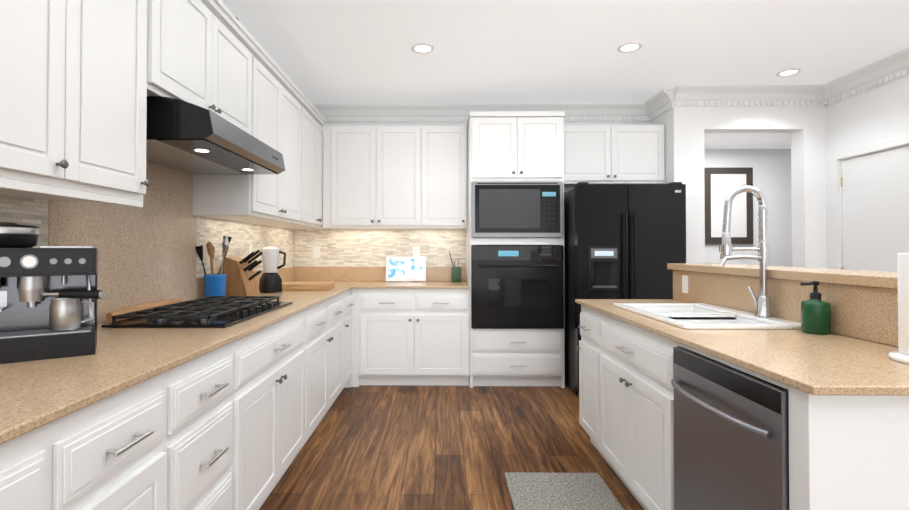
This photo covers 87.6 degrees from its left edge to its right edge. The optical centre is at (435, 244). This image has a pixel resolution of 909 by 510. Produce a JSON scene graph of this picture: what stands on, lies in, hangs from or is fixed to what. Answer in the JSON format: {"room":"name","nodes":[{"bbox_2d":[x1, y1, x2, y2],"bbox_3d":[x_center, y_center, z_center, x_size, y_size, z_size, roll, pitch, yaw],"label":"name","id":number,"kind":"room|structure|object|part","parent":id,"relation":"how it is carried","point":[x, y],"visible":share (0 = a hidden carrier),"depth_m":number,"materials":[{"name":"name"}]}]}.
{"room":"kitchen","nodes":[
{"label":"kitchen","id":0,"kind":"room"},
{"bbox_2d":[259,383,643,509],"bbox_3d":[2.595,1.305,2.223,8.800,0.080,11.700,0,-1,1],"label":"floor","id":1,"kind":"structure","parent":0,"point":[393,447],"depth_m":2.93,"materials":[{"name":"brown wood"}]},
{"bbox_2d":[0,406,87,509],"bbox_3d":[-1.150,0.803,0.759,0.738,0.890,0.543,0,-1,1],"label":"base cabinet","id":2,"kind":"object","parent":1,"relation":"on","point":[45,467],"depth_m":0.98,"materials":[{"name":"white wood"}]},
{"bbox_2d":[88,365,179,509],"bbox_3d":[-1.146,0.808,1.153,0.738,0.890,0.472,0,-1,1],"label":"base cabinet","id":3,"kind":"object","parent":1,"relation":"on","point":[146,476],"depth_m":1.25,"materials":[{"name":"white wood"}]},
{"bbox_2d":[180,335,247,509],"bbox_3d":[-1.141,0.813,1.614,0.738,0.890,0.592,0,-1,1],"label":"base cabinet","id":4,"kind":"object","parent":1,"relation":"on","point":[220,420],"depth_m":1.68,"materials":[{"name":"white wood"}]},
{"bbox_2d":[248,307,311,509],"bbox_3d":[-1.133,0.821,2.349,0.738,0.890,1.021,0,-1,1],"label":"base cabinet","id":5,"kind":"object","parent":1,"relation":"on","point":[257,420],"depth_m":2.30,"materials":[{"name":"white wood"}]},
{"bbox_2d":[0,267,355,444],"bbox_3d":[-1.130,0.286,2.124,0.750,0.173,5.599,0,-1,1],"label":"countertop","id":6,"kind":"structure","parent":5,"relation":"on","point":[35,394],"depth_m":1.38,"materials":[{"name":"stone"}]},
{"bbox_2d":[0,222,104,363],"bbox_3d":[-1.251,0.136,1.497,0.344,0.410,0.262,0,-1,-34],"label":"espresso machine","id":7,"kind":"object","parent":6,"relation":"on","point":[50,296],"visible":1,"depth_m":1.45,"materials":[{"name":"black metal"}]},
{"bbox_2d":[106,299,182,319],"bbox_3d":[-1.417,0.314,2.347,0.065,0.050,0.601,0,-1,1],"label":"rolling pin","id":8,"kind":"object","parent":6,"relation":"on","point":[140,307],"visible":0.67,"depth_m":2.25,"materials":[{"name":"brown wood"}]},
{"bbox_2d":[102,296,292,327],"bbox_3d":[-1.128,0.329,2.424,0.520,0.046,0.900,0,-1,1],"label":"cooktop","id":9,"kind":"object","parent":6,"relation":"in","point":[216,312],"visible":1,"depth_m":2.16,"materials":[{"name":"black metal"}]},
{"bbox_2d":[195,236,231,296],"bbox_3d":[-1.395,0.152,3.002,0.206,0.412,0.193,0,-1,1],"label":"utensil crock","id":10,"kind":"object","parent":6,"relation":"on","point":[214,284],"visible":0.77,"depth_m":2.94,"materials":[{"name":"blue ceramic"}]},
{"bbox_2d":[218,250,262,295],"bbox_3d":[-1.315,0.198,3.225,0.296,0.326,0.138,0,-1,16],"label":"knife block","id":11,"kind":"object","parent":6,"relation":"on","point":[240,277],"visible":0.92,"depth_m":3.17,"materials":[{"name":"brown wood"}]},
{"bbox_2d":[259,246,285,292],"bbox_3d":[-1.246,0.190,3.627,0.209,0.350,0.180,0,-1,1],"label":"blender","id":12,"kind":"object","parent":6,"relation":"on","point":[270,280],"visible":1,"depth_m":3.58,"materials":[{"name":"black plastic"}]},
{"bbox_2d":[282,281,333,290],"bbox_3d":[-1.117,0.344,3.954,0.500,0.050,0.340,0,-1,-5],"label":"cutting board","id":13,"kind":"object","parent":6,"relation":"on","point":[308,285],"visible":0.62,"depth_m":3.80,"materials":[{"name":"brown wood"}]},
{"bbox_2d":[312,298,331,432],"bbox_3d":[-1.125,0.829,3.052,0.738,0.890,0.668,0,-1,1],"label":"base cabinet","id":14,"kind":"object","parent":1,"relation":"on","point":[321,312],"depth_m":3.17,"materials":[{"name":"white wood"}]},
{"bbox_2d":[332,291,347,403],"bbox_3d":[-1.119,0.835,3.606,0.738,0.890,0.668,0,-1,1],"label":"base cabinet","id":15,"kind":"object","parent":1,"relation":"on","point":[339,302],"depth_m":3.75,"materials":[{"name":"white wood"}]},
{"bbox_2d":[348,290,351,387],"bbox_3d":[-1.115,0.840,4.033,0.738,0.890,0.471,0,-1,1],"label":"base cabinet","id":16,"kind":"object","parent":1,"relation":"on","point":[349,291],"depth_m":4.18,"materials":[{"name":"white wood"}]},
{"bbox_2d":[351,289,469,386],"bbox_3d":[-0.222,0.846,4.564,1.070,0.890,0.686,0,-1,1],"label":"base cabinet","id":17,"kind":"object","parent":1,"relation":"on","point":[392,344],"depth_m":4.26,"materials":[{"name":"white wood"}]},
{"bbox_2d":[356,267,469,288],"bbox_3d":[-0.208,0.313,4.582,1.041,0.173,0.663,0,-1,1],"label":"countertop","id":18,"kind":"structure","parent":17,"relation":"on","point":[366,277],"depth_m":4.87,"materials":[{"name":"stone"}]},
{"bbox_2d":[386,256,425,281],"bbox_3d":[-0.297,0.250,4.848,0.410,0.257,0.087,0,-1,1],"label":"digital display","id":19,"kind":"object","parent":18,"relation":"on","point":[406,268],"visible":0.96,"depth_m":4.83,"materials":[{"name":"white plastic"}]},
{"bbox_2d":[449,252,461,281],"bbox_3d":[0.202,0.228,4.781,0.127,0.301,0.104,0,-1,1],"label":"pen cup","id":20,"kind":"object","parent":18,"relation":"on","point":[455,274],"visible":1,"depth_m":4.74,"materials":[{"name":"green"}]},
{"bbox_3d":[-0.191,0.605,4.243,0.624,0.172,0.038,0,-1,1],"label":"back base cabinet handle","id":21,"kind":"part","parent":17,"relation":"part of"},
{"bbox_2d":[466,111,564,387],"bbox_3d":[0.740,0.050,4.558,0.850,2.482,0.696,0,-1,1],"label":"tall cabinet","id":22,"kind":"object","parent":1,"relation":"on","point":[502,146],"depth_m":4.26,"materials":[{"name":"white wood"}]},
{"bbox_2d":[471,182,563,237],"bbox_3d":[0.739,-0.310,4.478,0.824,0.504,0.486,0,-1,1],"label":"microwave","id":23,"kind":"object","parent":22,"relation":"in","point":[516,209],"visible":1,"depth_m":4.24,"materials":[{"name":"black plastic"}]},
{"bbox_2d":[471,245,563,327],"bbox_3d":[0.739,0.382,4.491,0.824,0.749,0.646,0,-1,1],"label":"wall oven","id":24,"kind":"object","parent":22,"relation":"in","point":[517,286],"visible":0.98,"depth_m":4.22,"materials":[{"name":"black glass"}]},
{"bbox_3d":[0.736,0.213,4.227,0.140,1.740,0.038,0,-1,1],"label":"tall oven cabinet handle","id":25,"kind":"part","parent":22,"relation":"part of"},
{"bbox_2d":[504,472,623,509],"bbox_3d":[0.632,1.255,1.930,0.520,0.011,1.370,0,-1,1],"label":"rug","id":26,"kind":"object","parent":1,"relation":"on","point":[559,491],"visible":1,"depth_m":2.40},
{"bbox_2d":[579,305,590,440],"bbox_3d":[1.332,0.827,2.837,0.810,0.890,0.471,0,-1,1],"label":"base cabinet","id":27,"kind":"object","parent":1,"relation":"on","point":[585,314],"depth_m":2.94,"materials":[{"name":"white wood"}]},
{"bbox_2d":[564,182,685,395],"bbox_3d":[1.634,0.386,4.356,0.898,1.805,0.997,0,-1,1],"label":"refrigerator","id":28,"kind":"object","parent":1,"relation":"on","point":[624,241],"visible":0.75,"depth_m":3.93,"materials":[{"name":"black metal"}]},
{"bbox_2d":[591,309,658,509],"bbox_3d":[1.326,0.820,2.283,0.810,0.890,0.921,0,-1,1],"label":"base cabinet","id":29,"kind":"object","parent":1,"relation":"on","point":[624,420],"depth_m":2.28,"materials":[{"name":"white wood"}]},
{"bbox_2d":[659,335,908,509],"bbox_3d":[1.317,0.812,1.528,0.810,0.890,0.731,0,-1,1],"label":"base cabinet","id":30,"kind":"object","parent":1,"relation":"on","point":[848,452],"depth_m":1.17,"materials":[{"name":"white wood"}]},
{"bbox_2d":[671,347,788,509],"bbox_3d":[1.194,0.814,1.529,0.686,0.846,0.580,0,-1,1],"label":"dishwasher","id":31,"kind":"object","parent":30,"relation":"in","point":[731,438],"visible":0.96,"depth_m":1.48,"materials":[{"name":"grey metal"}]},
{"bbox_2d":[575,299,908,395],"bbox_3d":[1.243,0.361,2.128,0.659,0.023,2.000,0,-1,1],"label":"countertop","id":32,"kind":"structure","parent":30,"relation":"on","point":[828,364],"depth_m":1.49,"materials":[{"name":"stone"}]},
{"bbox_2d":[614,303,800,328],"bbox_3d":[1.286,0.433,2.337,0.520,0.198,0.800,0,-1,1],"label":"sink","id":33,"kind":"object","parent":32,"relation":"in","point":[687,315],"visible":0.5,"depth_m":2.32,"materials":[{"name":"white ceramic"}]},
{"bbox_2d":[719,185,772,317],"bbox_3d":[1.417,0.028,2.196,0.252,0.608,0.111,0,-1,1],"label":"faucet","id":34,"kind":"object","parent":32,"relation":"on","point":[762,302],"visible":1,"depth_m":2.17,"materials":[{"name":"silver metal"}]},
{"bbox_2d":[800,281,830,334],"bbox_3d":[1.486,0.244,1.857,0.101,0.203,0.092,0,-1,1],"label":"soap dispenser","id":35,"kind":"object","parent":32,"relation":"on","point":[815,314],"visible":1,"depth_m":1.83,"materials":[{"name":"green"}]},
{"bbox_2d":[887,253,908,363],"bbox_3d":[1.431,0.158,1.369,0.184,0.364,0.184,0,-1,1],"label":"paper towel holder","id":36,"kind":"object","parent":32,"relation":"on","point":[901,354],"visible":1,"depth_m":1.38,"materials":[{"name":"white paper"}]},
{"bbox_2d":[324,121,649,192],"bbox_3d":[0.374,-0.075,4.973,3.700,2.740,0.120,0,-1,1],"label":"wall","id":37,"kind":"structure","parent":0,"point":[465,123],"depth_m":4.93,"materials":[{"name":"white paint"}]},
{"bbox_2d":[323,125,386,229],"bbox_3d":[-0.802,-0.657,4.757,0.576,1.000,0.346,0,-1,1],"label":"upper cabinet","id":38,"kind":"object","parent":37,"relation":"attached to","point":[353,154],"depth_m":4.59,"materials":[{"name":"white wood"}]},
{"bbox_2d":[294,229,465,266],"bbox_3d":[-0.574,0.027,4.915,1.779,0.405,0.011,0,-1,1],"label":"wall tile","id":39,"kind":"structure","parent":37,"relation":"attached to","point":[356,248],"depth_m":4.91,"materials":[{"name":"tile"}]},
{"bbox_2d":[314,246,319,256],"bbox_3d":[-1.226,0.074,4.912,0.070,0.114,0.007,0,-1,1],"label":"electrical outlet plate","id":40,"kind":"object","parent":39,"relation":"attached to","point":[316,248],"depth_m":4.91,"materials":[{"name":"white plastic"}]},
{"bbox_2d":[413,246,419,255],"bbox_3d":[-0.196,0.074,4.901,0.070,0.114,0.007,0,-1,1],"label":"electrical outlet plate","id":41,"kind":"object","parent":39,"relation":"attached to","point":[416,249],"depth_m":4.90,"materials":[{"name":"white plastic"}]},
{"bbox_2d":[383,125,430,229],"bbox_3d":[-0.353,-0.657,4.753,0.550,1.000,0.346,0,-1,1],"label":"upper cabinet","id":42,"kind":"object","parent":37,"relation":"attached to","point":[401,177],"depth_m":4.58,"materials":[{"name":"white wood"}]},
{"bbox_2d":[427,125,466,229],"bbox_3d":[0.061,-0.657,4.748,0.506,1.000,0.346,0,-1,1],"label":"upper cabinet","id":43,"kind":"object","parent":37,"relation":"attached to","point":[446,144],"depth_m":4.58,"materials":[{"name":"white wood"}]},
{"bbox_2d":[564,125,664,187],"bbox_3d":[1.694,-0.873,4.733,1.049,0.570,0.345,0,-1,1],"label":"upper cabinet","id":44,"kind":"object","parent":37,"relation":"attached to","point":[625,154],"visible":0.81,"depth_m":4.56,"materials":[{"name":"white wood"}]},
{"bbox_2d":[221,0,908,102],"bbox_3d":[1.029,-1.542,0.772,5.700,0.100,8.700,0,-1,1],"label":"ceiling","id":45,"kind":"structure","parent":0,"point":[484,51],"depth_m":3.46,"materials":[{"name":"white paint"}]},
{"bbox_2d":[411,43,433,53],"bbox_3d":[-0.091,-1.456,3.523,0.170,0.008,0.170,0,-1,1],"label":"recessed light","id":46,"kind":"object","parent":45,"relation":"in","point":[422,48],"visible":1,"depth_m":3.52,"materials":[{"name":"white"}]},
{"bbox_2d":[617,42,641,52],"bbox_3d":[1.438,-1.456,3.507,0.170,0.008,0.170,0,-1,1],"label":"recessed light","id":47,"kind":"object","parent":45,"relation":"in","point":[630,47],"visible":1,"depth_m":3.50,"materials":[{"name":"white"}]},
{"bbox_2d":[776,68,800,76],"bbox_3d":[2.984,-1.451,4.000,0.170,0.008,0.170,0,-1,1],"label":"recessed light","id":48,"kind":"object","parent":45,"relation":"in","point":[787,72],"visible":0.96,"depth_m":4.00,"materials":[{"name":"white"}]},
{"bbox_2d":[650,107,704,262],"bbox_3d":[2.369,-0.070,5.441,0.280,2.740,2.100,0,-1,1],"label":"wall","id":49,"kind":"structure","parent":0,"point":[684,145],"depth_m":4.40,"materials":[{"name":"white paint"}]},
{"bbox_2d":[311,48,908,121],"bbox_3d":[1.030,-1.406,0.820,5.100,0.170,8.200,0,-1,1],"label":"crown molding","id":50,"kind":"structure","parent":49,"relation":"attached to","point":[891,68],"depth_m":4.53,"materials":[{"name":"white wood"}]},
{"bbox_2d":[704,149,787,266],"bbox_3d":[4.781,0.002,6.525,4.521,2.620,0.120,0,-1,1],"label":"wall","id":51,"kind":"structure","parent":0,"point":[772,175],"depth_m":6.47,"materials":[{"name":"white paint"}]},
{"bbox_2d":[704,167,752,243],"bbox_3d":[3.990,-0.528,6.459,0.660,1.040,0.037,0,-1,1],"label":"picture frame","id":52,"kind":"object","parent":51,"relation":"attached to","point":[720,184],"visible":0.73,"depth_m":6.44,"materials":[{"name":"black wood"}]},
{"bbox_2d":[704,133,790,148],"bbox_3d":[4.771,-1.358,5.570,4.520,0.080,2.060,0,-1,1],"label":"ceiling","id":53,"kind":"structure","parent":0,"point":[747,140],"depth_m":6.01,"materials":[{"name":"white paint"}]},
{"bbox_2d":[704,106,826,268],"bbox_3d":[3.119,-0.081,4.463,1.240,2.740,0.160,0,-1,1],"label":"wall","id":54,"kind":"structure","parent":0,"point":[805,126],"depth_m":4.39,"materials":[{"name":"white paint"}]},
{"bbox_2d":[788,149,791,266],"bbox_3d":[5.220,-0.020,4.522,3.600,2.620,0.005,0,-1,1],"label":"wall","id":55,"kind":"structure","parent":0,"point":[789,150],"depth_m":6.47,"materials":[{"name":"white paint"}]},
{"bbox_2d":[826,75,908,268],"bbox_3d":[3.637,-0.124,0.528,0.120,2.740,7.700,0,-1,1],"label":"wall","id":56,"kind":"structure","parent":0,"point":[879,114],"depth_m":4.00,"materials":[{"name":"white paint"}]},
{"bbox_2d":[832,136,908,271],"bbox_3d":[3.629,0.229,3.889,0.187,2.108,0.806,0,-1,1],"label":"door","id":57,"kind":"structure","parent":56,"relation":"in","point":[870,206],"depth_m":3.94,"materials":[{"name":"white wood"}]},
{"bbox_3d":[-1.580,-0.120,0.894,0.120,2.740,8.320,0,-1,1],"label":"wall","id":58,"kind":"structure","parent":0,"visible":0},
{"bbox_2d":[0,0,87,195],"bbox_3d":[-1.321,-0.711,1.238,0.386,1.070,0.539,0,-1,1],"label":"upper cabinet","id":59,"kind":"object","parent":58,"relation":"attached to","point":[73,83],"depth_m":1.37,"materials":[{"name":"white wood"}]},
{"bbox_2d":[15,0,146,203],"bbox_3d":[-1.317,-0.707,1.628,0.386,1.070,0.469,0,-1,1],"label":"upper cabinet","id":60,"kind":"object","parent":58,"relation":"attached to","point":[117,29],"depth_m":1.68,"materials":[{"name":"white wood"}]},
{"bbox_2d":[55,159,149,186],"bbox_3d":[-1.120,-0.247,0.775,0.030,0.028,2.100,0,-1,1],"label":"handle","id":61,"kind":"object","parent":60,"relation":"attached to","point":[64,163],"visible":1,"depth_m":1.41,"materials":[{"name":"silver metal"}]},
{"bbox_2d":[48,161,196,323],"bbox_3d":[-1.493,-0.040,2.382,0.019,0.783,1.100,0,-1,1],"label":"backsplash","id":62,"kind":"structure","parent":58,"relation":"attached to","point":[147,253],"depth_m":2.39,"materials":[{"name":"stone"}]},
{"bbox_2d":[0,195,293,277],"bbox_3d":[-1.500,-0.004,2.125,0.011,0.405,5.586,0,-1,1],"label":"wall tile","id":63,"kind":"structure","parent":58,"relation":"attached to","point":[34,212],"depth_m":3.21,"materials":[{"name":"tile"}]},
{"bbox_2d":[248,245,252,258],"bbox_3d":[-1.474,0.061,3.781,0.005,0.114,0.070,0,-1,1],"label":"electrical outlet plate","id":64,"kind":"object","parent":63,"relation":"attached to","point":[250,249],"depth_m":3.77,"materials":[{"name":"white plastic"}]},
{"bbox_2d":[147,0,257,134],"bbox_3d":[-1.294,-0.926,2.378,0.415,0.625,1.020,0,-1,1],"label":"upper cabinet","id":65,"kind":"object","parent":58,"relation":"attached to","point":[199,53],"depth_m":2.28,"materials":[{"name":"white wood"}]},
{"bbox_3d":[-1.103,-0.679,2.373,0.030,0.028,0.091,0,-1,1],"label":"knob of the wall cabinet over the range hood","id":66,"kind":"part","parent":65,"relation":"part of","materials":[{"name":"silver metal"}]},
{"bbox_2d":[146,96,284,174],"bbox_3d":[-1.207,-0.517,2.422,0.589,0.186,0.915,0,-1,1],"label":"range hood","id":67,"kind":"object","parent":58,"relation":"attached to","point":[187,137],"visible":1,"depth_m":2.14,"materials":[{"name":"black metal"}]},
{"bbox_2d":[192,43,287,222],"bbox_3d":[-1.301,-0.699,3.172,0.386,1.050,0.566,0,-1,1],"label":"upper cabinet","id":68,"kind":"object","parent":58,"relation":"attached to","point":[245,198],"depth_m":3.03,"materials":[{"name":"white wood"}]},
{"bbox_2d":[250,79,307,226],"bbox_3d":[-1.296,-0.694,3.658,0.386,1.050,0.635,0,-1,1],"label":"upper cabinet","id":69,"kind":"object","parent":58,"relation":"attached to","point":[288,120],"depth_m":3.80,"materials":[{"name":"white wood"}]},
{"bbox_2d":[279,103,319,229],"bbox_3d":[-1.290,-0.689,4.151,0.386,1.050,0.627,0,-1,1],"label":"upper cabinet","id":70,"kind":"object","parent":58,"relation":"attached to","point":[313,115],"depth_m":4.31,"materials":[{"name":"white wood"}]},
{"bbox_2d":[320,115,327,229],"bbox_3d":[-1.285,-0.683,4.643,0.386,1.050,0.585,0,-1,1],"label":"upper cabinet","id":71,"kind":"object","parent":58,"relation":"attached to","point":[322,120],"depth_m":4.57,"materials":[{"name":"white wood"}]},
{"bbox_2d":[279,209,321,221],"bbox_3d":[-1.086,-0.232,3.895,0.030,0.028,1.101,0,-1,1],"label":"handle","id":72,"kind":"object","parent":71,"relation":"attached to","point":[285,212],"visible":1,"depth_m":3.42,"materials":[{"name":"silver metal"}]},
{"bbox_3d":[1.650,0.710,2.171,0.149,1.108,1.879,0,-1,1],"label":"wall","id":73,"kind":"structure","parent":0,"visible":0},
{"bbox_2d":[667,263,897,288],"bbox_3d":[1.701,0.134,2.136,0.345,0.040,2.020,0,-1,1],"label":"cap","id":74,"kind":"object","parent":73,"relation":"on","point":[882,279],"visible":1,"depth_m":2.01,"materials":[{"name":"stone"}]},
{"bbox_2d":[673,270,897,346],"bbox_3d":[1.563,0.253,2.177,0.022,0.193,1.878,0,-1,1],"label":"backsplash","id":75,"kind":"structure","parent":73,"relation":"attached to","point":[865,313],"depth_m":2.00,"materials":[{"name":"stone"}]},
{"bbox_2d":[682,275,688,293],"bbox_3d":[1.558,0.247,2.951,0.005,0.110,0.070,0,-1,1],"label":"electrical outlet plate","id":76,"kind":"object","parent":75,"relation":"attached to","point":[685,278],"depth_m":2.94,"materials":[{"name":"white plastic"}]}
]}

